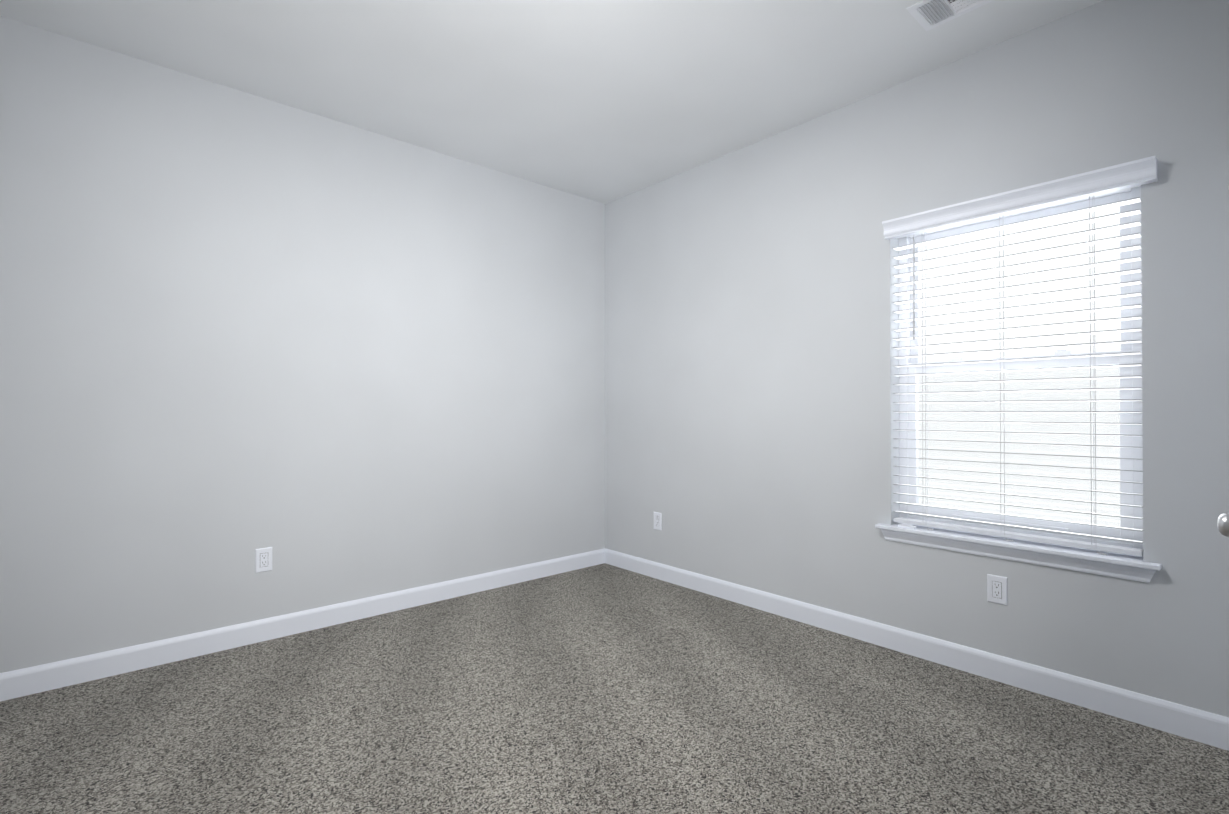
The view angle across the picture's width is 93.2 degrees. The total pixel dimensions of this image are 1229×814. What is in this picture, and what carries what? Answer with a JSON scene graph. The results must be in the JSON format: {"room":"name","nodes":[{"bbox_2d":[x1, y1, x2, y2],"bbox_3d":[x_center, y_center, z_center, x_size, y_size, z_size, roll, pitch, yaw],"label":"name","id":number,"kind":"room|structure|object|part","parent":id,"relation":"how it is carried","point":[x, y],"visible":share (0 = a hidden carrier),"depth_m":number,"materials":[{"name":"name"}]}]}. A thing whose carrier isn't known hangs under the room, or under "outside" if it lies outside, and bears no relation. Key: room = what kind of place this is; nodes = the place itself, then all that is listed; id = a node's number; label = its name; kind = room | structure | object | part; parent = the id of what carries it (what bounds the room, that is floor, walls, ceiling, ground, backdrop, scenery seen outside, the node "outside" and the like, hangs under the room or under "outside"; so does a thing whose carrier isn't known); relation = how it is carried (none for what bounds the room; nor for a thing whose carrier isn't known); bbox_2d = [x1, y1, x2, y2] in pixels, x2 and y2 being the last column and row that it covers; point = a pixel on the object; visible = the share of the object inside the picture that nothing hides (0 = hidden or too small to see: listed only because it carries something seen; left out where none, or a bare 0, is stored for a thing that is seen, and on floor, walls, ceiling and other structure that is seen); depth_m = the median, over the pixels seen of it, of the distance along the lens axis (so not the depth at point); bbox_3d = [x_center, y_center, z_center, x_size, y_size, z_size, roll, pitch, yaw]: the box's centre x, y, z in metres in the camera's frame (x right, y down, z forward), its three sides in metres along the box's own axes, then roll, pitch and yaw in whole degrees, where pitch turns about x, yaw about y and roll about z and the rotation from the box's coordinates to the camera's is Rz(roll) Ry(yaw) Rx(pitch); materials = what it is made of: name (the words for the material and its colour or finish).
{"room":"empty bedroom","nodes":[
{"label":"empty bedroom","id":0,"kind":"room"},
{"bbox_2d":[0,16,604,672],"bbox_3d":[-1.577,-0.193,3.200,4.180,2.740,0.140,0,-1,-42],"label":"wall","id":1,"kind":"structure","parent":0,"point":[328,362],"depth_m":2.91,"materials":[{"name":"grey paint"}]},
{"bbox_2d":[255,547,271,572],"bbox_3d":[-1.766,0.770,2.927,0.074,0.119,0.007,0,-1,-42],"label":"electrical outlet","id":2,"kind":"object","parent":1,"relation":"attached to","point":[263,559],"visible":1,"depth_m":2.92,"materials":[{"name":"white plastic"}]},
{"bbox_2d":[0,548,604,701],"bbox_3d":[-1.526,1.123,3.133,3.900,0.108,0.015,0,-1,-42],"label":"baseboard","id":3,"kind":"structure","parent":1,"relation":"attached to","point":[43,677],"depth_m":2.89,"materials":[{"name":"white wood"}]},
{"bbox_2d":[0,0,1102,203],"bbox_3d":[0.415,-1.621,1.943,5.480,0.100,4.680,0,-1,-42],"label":"ceiling","id":4,"kind":"structure","parent":0,"point":[604,101],"depth_m":2.63,"materials":[{"name":"paint"}]},
{"bbox_2d":[906,0,993,30],"bbox_3d":[1.345,-1.564,2.216,0.201,0.011,0.365,0,-1,-42],"label":"ceiling vent","id":5,"kind":"object","parent":4,"relation":"in","point":[927,15],"visible":1,"depth_m":2.29,"materials":[{"name":"white metal"}]},
{"bbox_2d":[0,563,1228,813],"bbox_3d":[-0.071,1.216,1.492,4.180,0.100,4.680,0,-1,-42],"label":"floor","id":6,"kind":"structure","parent":0,"point":[604,689],"depth_m":2.11,"materials":[{"name":"carpet"}]},
{"bbox_2d":[605,0,1228,716],"bbox_3d":[1.440,-0.195,2.842,0.140,2.740,4.400,0,-1,-42],"label":"wall","id":7,"kind":"structure","parent":0,"point":[751,378],"depth_m":2.85,"materials":[{"name":"grey paint"}]},
{"bbox_2d":[654,512,661,529],"bbox_3d":[0.296,0.788,4.015,0.007,0.119,0.074,0,-1,-42],"label":"outlet","id":8,"kind":"object","parent":7,"relation":"attached to","point":[657,520],"visible":1,"depth_m":4.01,"materials":[{"name":"white plastic"}]},
{"bbox_2d":[605,548,1228,750],"bbox_3d":[1.024,1.123,3.186,0.015,0.108,3.320,0,-1,-42],"label":"baseboard","id":9,"kind":"structure","parent":7,"relation":"attached to","point":[1201,726],"depth_m":2.55,"materials":[{"name":"white wood"}]},
{"bbox_2d":[987,574,1006,604],"bbox_3d":[1.643,0.784,2.495,0.007,0.119,0.074,0,-1,-42],"label":"outlet","id":10,"kind":"object","parent":7,"relation":"attached to","point":[996,589],"visible":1,"depth_m":2.49,"materials":[{"name":"white plastic"}]},
{"bbox_2d":[881,186,1155,582],"bbox_3d":[1.708,-0.119,2.550,0.190,1.536,0.998,0,-1,-42],"label":"window","id":11,"kind":"structure","parent":7,"relation":"in","point":[905,291],"depth_m":2.46,"materials":[{"name":"white plastic"}]},
{"bbox_3d":[1.683,0.551,2.518,0.052,0.020,0.904,0,-1,-42],"label":"window blind bottom rail","id":12,"kind":"part","parent":11,"relation":"part of","materials":[{"name":"white plastic"}]},
{"bbox_2d":[896,185,1140,238],"bbox_3d":[1.683,-0.861,2.528,0.056,0.048,0.904,0,-1,-42],"label":"blind headrail","id":13,"kind":"object","parent":11,"relation":"attached to","point":[1024,210],"visible":0.07,"depth_m":2.48,"materials":[{"name":"white plastic"}]},
{"bbox_2d":[913,234,914,339],"bbox_3d":[1.421,-0.580,2.758,0.013,0.519,0.010,0,-1,-42],"label":"blind wand","id":14,"kind":"object","parent":13,"relation":"hanging from","point":[913,287],"visible":0.85,"depth_m":2.75,"materials":[{"name":"grey"}]},
{"bbox_2d":[922,232,932,529],"bbox_3d":[1.471,-0.131,2.741,0.037,1.410,0.080,0,0,9],"label":"blind cord","id":15,"kind":"object","parent":13,"relation":"hanging from","point":[926,232],"depth_m":2.74,"materials":[{"name":"white fabric"}]},
{"bbox_2d":[999,215,1012,541],"bbox_3d":[1.681,-0.132,2.505,0.037,1.410,0.080,0,0,9],"label":"blind cord","id":16,"kind":"object","parent":13,"relation":"hanging from","point":[1003,369],"depth_m":2.50,"materials":[{"name":"white fabric"}]},
{"bbox_2d":[882,156,1157,239],"bbox_3d":[1.641,-0.861,2.468,0.062,0.077,0.972,0,-1,-42],"label":"window valance","id":17,"kind":"object","parent":13,"relation":"attached to","point":[1143,171],"visible":1,"depth_m":2.38,"materials":[{"name":"white wood"}]},
{"bbox_2d":[1089,196,1106,554],"bbox_3d":[1.883,-0.134,2.277,0.037,1.410,0.080,0,0,9],"label":"blind cord","id":18,"kind":"object","parent":13,"relation":"hanging from","point":[1089,196],"depth_m":2.28,"materials":[{"name":"white fabric"}]},
{"bbox_3d":[1.644,0.619,2.488,0.018,0.058,0.998,0,-1,-42],"label":"window apron","id":19,"kind":"part","parent":11,"relation":"part of","materials":[{"name":"white wood"}]},
{"bbox_2d":[918,367,1119,525],"bbox_3d":[1.780,0.162,2.607,0.002,0.762,0.836,0,-1,-42],"label":"screen","id":20,"kind":"object","parent":11,"relation":"in","point":[1024,445],"depth_m":2.56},
{"bbox_3d":[1.740,0.147,2.572,0.040,0.771,0.836,0,-1,-42],"label":"window sash","id":21,"kind":"part","parent":11,"relation":"part of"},
{"bbox_3d":[1.766,-0.507,2.600,0.032,0.680,0.836,0,-1,-42],"label":"window sash","id":22,"kind":"part","parent":11,"relation":"part of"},
{"bbox_2d":[875,523,1161,570],"bbox_3d":[1.670,0.582,2.512,0.144,0.018,1.024,0,-1,-42],"label":"window sill","id":23,"kind":"structure","parent":7,"relation":"attached to","point":[1094,555],"depth_m":2.40,"materials":[{"name":"white wood"}]},
{"bbox_2d":[898,523,916,528],"bbox_3d":[1.390,0.565,2.759,0.022,0.018,0.080,0,-1,-42],"label":"cleat","id":24,"kind":"object","parent":23,"relation":"on","point":[903,525],"visible":0.98,"depth_m":2.75,"materials":[{"name":"white plastic"}]},
{"bbox_2d":[1217,513,1228,536],"bbox_3d":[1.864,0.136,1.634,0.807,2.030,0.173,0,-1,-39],"label":"door knob","id":25,"kind":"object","parent":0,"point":[1223,524],"depth_m":1.47,"materials":[{"name":"silver metal"}]},
{"label":"outside","id":26,"kind":"structure","parent":0,"visible":0},
{"bbox_2d":[918,207,1120,526],"bbox_3d":[2.109,-0.415,2.903,0.020,3.220,2.716,0,-1,-42],"label":"sky","id":27,"kind":"structure","parent":26,"point":[1007,375],"depth_m":2.93,"materials":[{"name":"white"}]}
]}

